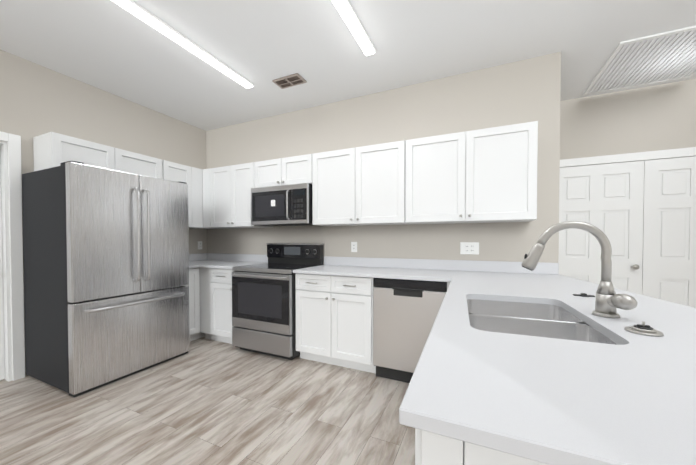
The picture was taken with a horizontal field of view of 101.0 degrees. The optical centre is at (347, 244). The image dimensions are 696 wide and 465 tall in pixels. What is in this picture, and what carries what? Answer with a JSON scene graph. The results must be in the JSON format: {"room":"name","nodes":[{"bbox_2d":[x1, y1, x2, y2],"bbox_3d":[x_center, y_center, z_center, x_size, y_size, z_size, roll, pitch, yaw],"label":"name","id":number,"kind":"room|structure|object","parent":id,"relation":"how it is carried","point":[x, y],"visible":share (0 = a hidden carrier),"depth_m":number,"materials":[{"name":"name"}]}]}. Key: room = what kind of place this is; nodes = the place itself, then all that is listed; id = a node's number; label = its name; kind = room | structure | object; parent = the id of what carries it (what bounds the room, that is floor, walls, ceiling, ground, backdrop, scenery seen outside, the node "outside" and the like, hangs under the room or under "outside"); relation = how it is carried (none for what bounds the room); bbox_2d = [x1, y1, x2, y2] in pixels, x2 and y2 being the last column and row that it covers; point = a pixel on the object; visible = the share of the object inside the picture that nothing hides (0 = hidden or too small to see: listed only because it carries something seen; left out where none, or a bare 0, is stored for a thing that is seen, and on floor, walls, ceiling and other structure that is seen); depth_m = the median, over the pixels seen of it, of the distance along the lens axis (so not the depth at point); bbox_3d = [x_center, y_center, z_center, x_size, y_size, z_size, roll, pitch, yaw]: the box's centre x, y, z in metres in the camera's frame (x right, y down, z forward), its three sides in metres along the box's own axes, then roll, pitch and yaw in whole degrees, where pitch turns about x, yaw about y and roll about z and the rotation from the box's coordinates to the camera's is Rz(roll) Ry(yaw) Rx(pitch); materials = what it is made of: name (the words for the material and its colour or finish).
{"room":"kitchen","nodes":[
{"label":"kitchen","id":0,"kind":"room"},
{"bbox_2d":[0,50,206,376],"bbox_3d":[-3.160,-0.219,1.998,0.120,2.800,7.290,0,1,25],"label":"wall","id":1,"kind":"structure","parent":0,"point":[36,100],"depth_m":2.90,"materials":[{"name":"grey paint"}]},
{"bbox_2d":[0,163,4,379],"bbox_3d":[-3.121,0.165,2.072,0.095,2.005,0.839,0,1,25],"label":"hall door","id":2,"kind":"structure","parent":1,"relation":"in","point":[2,368],"depth_m":2.45,"materials":[{"name":"white wood"}]},
{"bbox_2d":[0,131,24,381],"bbox_3d":[-3.120,0.122,2.070,0.138,2.115,1.035,0,1,25],"label":"door frame","id":3,"kind":"structure","parent":1,"relation":"attached to","point":[12,237],"depth_m":2.46,"materials":[{"name":"white wood"}]},
{"bbox_2d":[33,132,164,179],"bbox_3d":[-2.473,-0.810,2.926,0.342,0.310,0.930,0,1,25],"label":"upper cabinet","id":4,"kind":"object","parent":1,"relation":"attached to","point":[52,149],"depth_m":2.67,"materials":[{"name":"white wood"}]},
{"bbox_2d":[165,160,192,227],"bbox_3d":[-2.200,-0.595,3.523,0.342,0.760,0.366,0,1,25],"label":"upper cabinet","id":5,"kind":"object","parent":1,"relation":"attached to","point":[176,172],"depth_m":3.53,"materials":[{"name":"white wood"}]},
{"bbox_2d":[193,168,202,227],"bbox_3d":[-2.091,-0.599,3.762,0.342,0.760,0.160,0,1,25],"label":"upper cabinet","id":6,"kind":"object","parent":1,"relation":"attached to","point":[197,173],"depth_m":3.70,"materials":[{"name":"white wood"}]},
{"bbox_2d":[198,241,201,248],"bbox_3d":[-2.120,0.015,4.116,0.008,0.116,0.072,0,1,25],"label":"electrical outlet","id":7,"kind":"object","parent":1,"relation":"attached to","point":[199,244],"visible":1,"depth_m":4.11,"materials":[{"name":"white plastic"}]},
{"bbox_2d":[0,337,414,464],"bbox_3d":[-0.151,1.234,0.643,6.740,0.060,7.290,0,1,25],"label":"floor","id":8,"kind":"structure","parent":0,"point":[203,401],"depth_m":1.97,"materials":[{"name":"plastic"}]},
{"bbox_2d":[22,161,189,396],"bbox_3d":[-2.229,0.262,2.764,0.901,1.812,0.965,0,1,25],"label":"refrigerator","id":9,"kind":"object","parent":8,"relation":"on","point":[106,273],"visible":1,"depth_m":2.41,"materials":[{"name":"grey metal"}]},
{"bbox_2d":[185,267,233,343],"bbox_3d":[-1.716,0.713,3.581,1.193,0.883,0.892,0,1,25],"label":"base cabinet","id":10,"kind":"object","parent":8,"relation":"on","point":[210,302],"visible":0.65,"depth_m":3.33,"materials":[{"name":"white wood"}]},
{"bbox_2d":[189,253,267,268],"bbox_3d":[-1.718,0.204,3.568,1.194,0.130,0.900,0,1,25],"label":"countertop","id":11,"kind":"structure","parent":10,"relation":"on","point":[215,260],"depth_m":3.86,"materials":[{"name":"stone"}]},
{"bbox_2d":[231,243,322,359],"bbox_3d":[-0.790,0.576,3.228,0.777,1.168,0.708,0,1,25],"label":"range","id":12,"kind":"object","parent":8,"relation":"on","point":[263,308],"visible":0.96,"depth_m":2.97,"materials":[{"name":"silver metal"}]},
{"bbox_2d":[295,273,375,372],"bbox_3d":[-0.038,0.724,2.943,0.818,0.883,0.652,0,1,25],"label":"base cabinet","id":13,"kind":"object","parent":8,"relation":"on","point":[334,319],"visible":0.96,"depth_m":2.67,"materials":[{"name":"white wood"}]},
{"bbox_2d":[373,278,446,382],"bbox_3d":[0.610,0.731,2.632,0.608,0.878,0.584,0,1,25],"label":"dishwasher","id":14,"kind":"object","parent":8,"relation":"on","point":[405,312],"visible":0.71,"depth_m":2.40,"materials":[{"name":"silver plastic"}]},
{"bbox_2d":[408,282,585,464],"bbox_3d":[0.970,0.748,1.500,0.982,0.883,2.436,0,1,25],"label":"base cabinet","id":15,"kind":"object","parent":8,"relation":"on","point":[433,448],"visible":0.02,"depth_m":0.51,"materials":[{"name":"white wood"}]},
{"bbox_2d":[293,256,595,283],"bbox_3d":[0.743,0.221,2.579,2.541,0.130,0.647,0,1,25],"label":"countertop","id":16,"kind":"structure","parent":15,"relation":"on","point":[388,268],"depth_m":2.67,"materials":[{"name":"stone"}]},
{"bbox_2d":[399,276,695,464],"bbox_3d":[0.897,0.295,1.147,1.068,0.030,1.830,0,1,25],"label":"countertop","id":17,"kind":"structure","parent":15,"relation":"on","point":[427,402],"depth_m":0.80,"materials":[{"name":"stone"}]},
{"bbox_2d":[467,299,617,344],"bbox_3d":[0.733,0.412,1.202,0.490,0.204,0.750,0,1,21],"label":"sink","id":18,"kind":"object","parent":17,"relation":"in","point":[541,320],"visible":0.1,"depth_m":1.23,"materials":[{"name":"silver metal"}]},
{"bbox_2d":[521,221,636,317],"bbox_3d":[0.908,0.092,1.156,0.358,0.375,0.125,0,1,25],"label":"faucet","id":19,"kind":"object","parent":17,"relation":"on","point":[609,301],"visible":1,"depth_m":1.12,"materials":[{"name":"silver metal"}]},
{"bbox_2d":[573,293,594,296],"bbox_3d":[1.248,0.266,1.520,0.090,0.014,0.052,0,1,25],"label":"cap","id":20,"kind":"object","parent":17,"relation":"on","point":[583,294],"visible":1,"depth_m":1.51,"materials":[{"name":"silver plastic"}]},
{"bbox_2d":[624,321,663,336],"bbox_3d":[0.955,0.266,0.928,0.090,0.034,0.090,0,1,25],"label":"cap","id":21,"kind":"object","parent":17,"relation":"on","point":[644,329],"visible":1,"depth_m":0.91,"materials":[{"name":"silver metal"}]},
{"bbox_2d":[0,0,695,130],"bbox_3d":[-0.151,-1.635,0.594,6.740,0.080,7.290,0,1,25],"label":"ceiling","id":22,"kind":"structure","parent":0,"point":[111,47],"depth_m":2.32,"materials":[{"name":"white paint"}]},
{"bbox_2d":[112,0,253,87],"bbox_3d":[-1.263,-1.607,2.369,0.104,0.035,1.270,0,1,25],"label":"recessed light","id":23,"kind":"object","parent":22,"relation":"in","point":[148,17],"visible":1,"depth_m":2.23,"materials":[{"name":"white plastic"}]},
{"bbox_2d":[272,73,306,88],"bbox_3d":[-0.584,-1.624,2.866,0.300,0.018,0.160,0,1,25],"label":"ceiling vent","id":24,"kind":"object","parent":22,"relation":"in","point":[295,79],"visible":0.98,"depth_m":2.85,"materials":[{"name":"brown metal"}]},
{"bbox_2d":[331,0,375,55],"bbox_3d":[-0.077,-1.598,1.837,0.104,0.035,1.290,0,1,25],"label":"recessed light","id":25,"kind":"object","parent":22,"relation":"in","point":[349,16],"visible":0.91,"depth_m":2.08,"materials":[{"name":"white plastic"}]},
{"bbox_2d":[583,26,695,95],"bbox_3d":[2.756,-1.620,2.545,0.840,0.015,0.920,0,1,25],"label":"ceiling vent","id":26,"kind":"object","parent":22,"relation":"in","point":[658,58],"visible":1,"depth_m":2.55,"materials":[{"name":"white metal"}]},
{"bbox_2d":[206,52,560,264],"bbox_3d":[0.081,-0.250,3.812,4.260,2.800,1.050,0,1,25],"label":"wall","id":27,"kind":"structure","parent":0,"point":[523,91],"depth_m":2.93,"materials":[{"name":"grey paint"}]},
{"bbox_2d":[203,162,272,228],"bbox_3d":[-1.452,-0.598,3.721,0.886,0.760,0.376,0,1,25],"label":"upper cabinet","id":28,"kind":"object","parent":27,"relation":"attached to","point":[226,196],"visible":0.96,"depth_m":3.57,"materials":[{"name":"white wood"}]},
{"bbox_2d":[254,154,311,187],"bbox_3d":[-0.684,-0.815,3.365,0.795,0.315,0.376,0,1,25],"label":"upper cabinet","id":29,"kind":"object","parent":27,"relation":"attached to","point":[285,171],"visible":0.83,"depth_m":3.21,"materials":[{"name":"white wood"}]},
{"bbox_2d":[251,183,311,225],"bbox_3d":[-0.706,-0.437,3.338,0.778,0.429,0.453,0,1,25],"label":"microwave","id":30,"kind":"object","parent":29,"relation":"attached to","point":[286,205],"visible":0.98,"depth_m":3.16,"materials":[{"name":"black plastic"}]},
{"bbox_2d":[351,242,356,251],"bbox_3d":[0.069,0.030,3.239,0.072,0.116,0.008,0,1,25],"label":"electrical outlet","id":31,"kind":"object","parent":27,"relation":"attached to","point":[353,246],"visible":1,"depth_m":3.24,"materials":[{"name":"white plastic"}]},
{"bbox_2d":[312,140,408,225],"bbox_3d":[0.134,-0.586,2.993,0.995,0.760,0.376,0,1,25],"label":"upper cabinet","id":32,"kind":"object","parent":27,"relation":"attached to","point":[360,186],"visible":1,"depth_m":2.83,"materials":[{"name":"white wood"}]},
{"bbox_2d":[460,242,478,254],"bbox_3d":[1.160,0.038,2.739,0.164,0.116,0.008,0,1,25],"label":"electrical outlet","id":33,"kind":"object","parent":27,"relation":"attached to","point":[469,248],"visible":1,"depth_m":2.74,"materials":[{"name":"white plastic"}]},
{"bbox_2d":[405,121,537,223],"bbox_3d":[1.059,-0.579,2.570,1.030,0.760,0.376,0,1,25],"label":"upper cabinet","id":34,"kind":"object","parent":27,"relation":"attached to","point":[487,175],"visible":1,"depth_m":2.41,"materials":[{"name":"white wood"}]},
{"bbox_2d":[560,79,695,159],"bbox_3d":[3.333,-0.235,2.964,2.360,2.800,0.120,0,1,25],"label":"wall","id":35,"kind":"structure","parent":0,"point":[654,118],"depth_m":3.04,"materials":[{"name":"grey paint"}]},
{"bbox_2d":[558,161,643,294],"bbox_3d":[2.699,0.141,3.135,0.786,2.018,0.103,0,1,25],"label":"closet door","id":36,"kind":"structure","parent":35,"relation":"in","point":[607,200],"depth_m":3.11,"materials":[{"name":"white wood"}]},
{"bbox_2d":[560,147,695,167],"bbox_3d":[3.072,0.104,2.999,1.750,2.120,0.045,0,1,25],"label":"trim","id":37,"kind":"structure","parent":35,"relation":"attached to","point":[648,155],"depth_m":3.01,"materials":[{"name":"white wood"}]},
{"bbox_2d":[642,156,695,307],"bbox_3d":[3.431,0.146,2.836,0.786,2.018,0.035,0,1,25],"label":"closet door","id":38,"kind":"structure","parent":35,"relation":"in","point":[669,243],"depth_m":2.90,"materials":[{"name":"white wood"}]}
]}

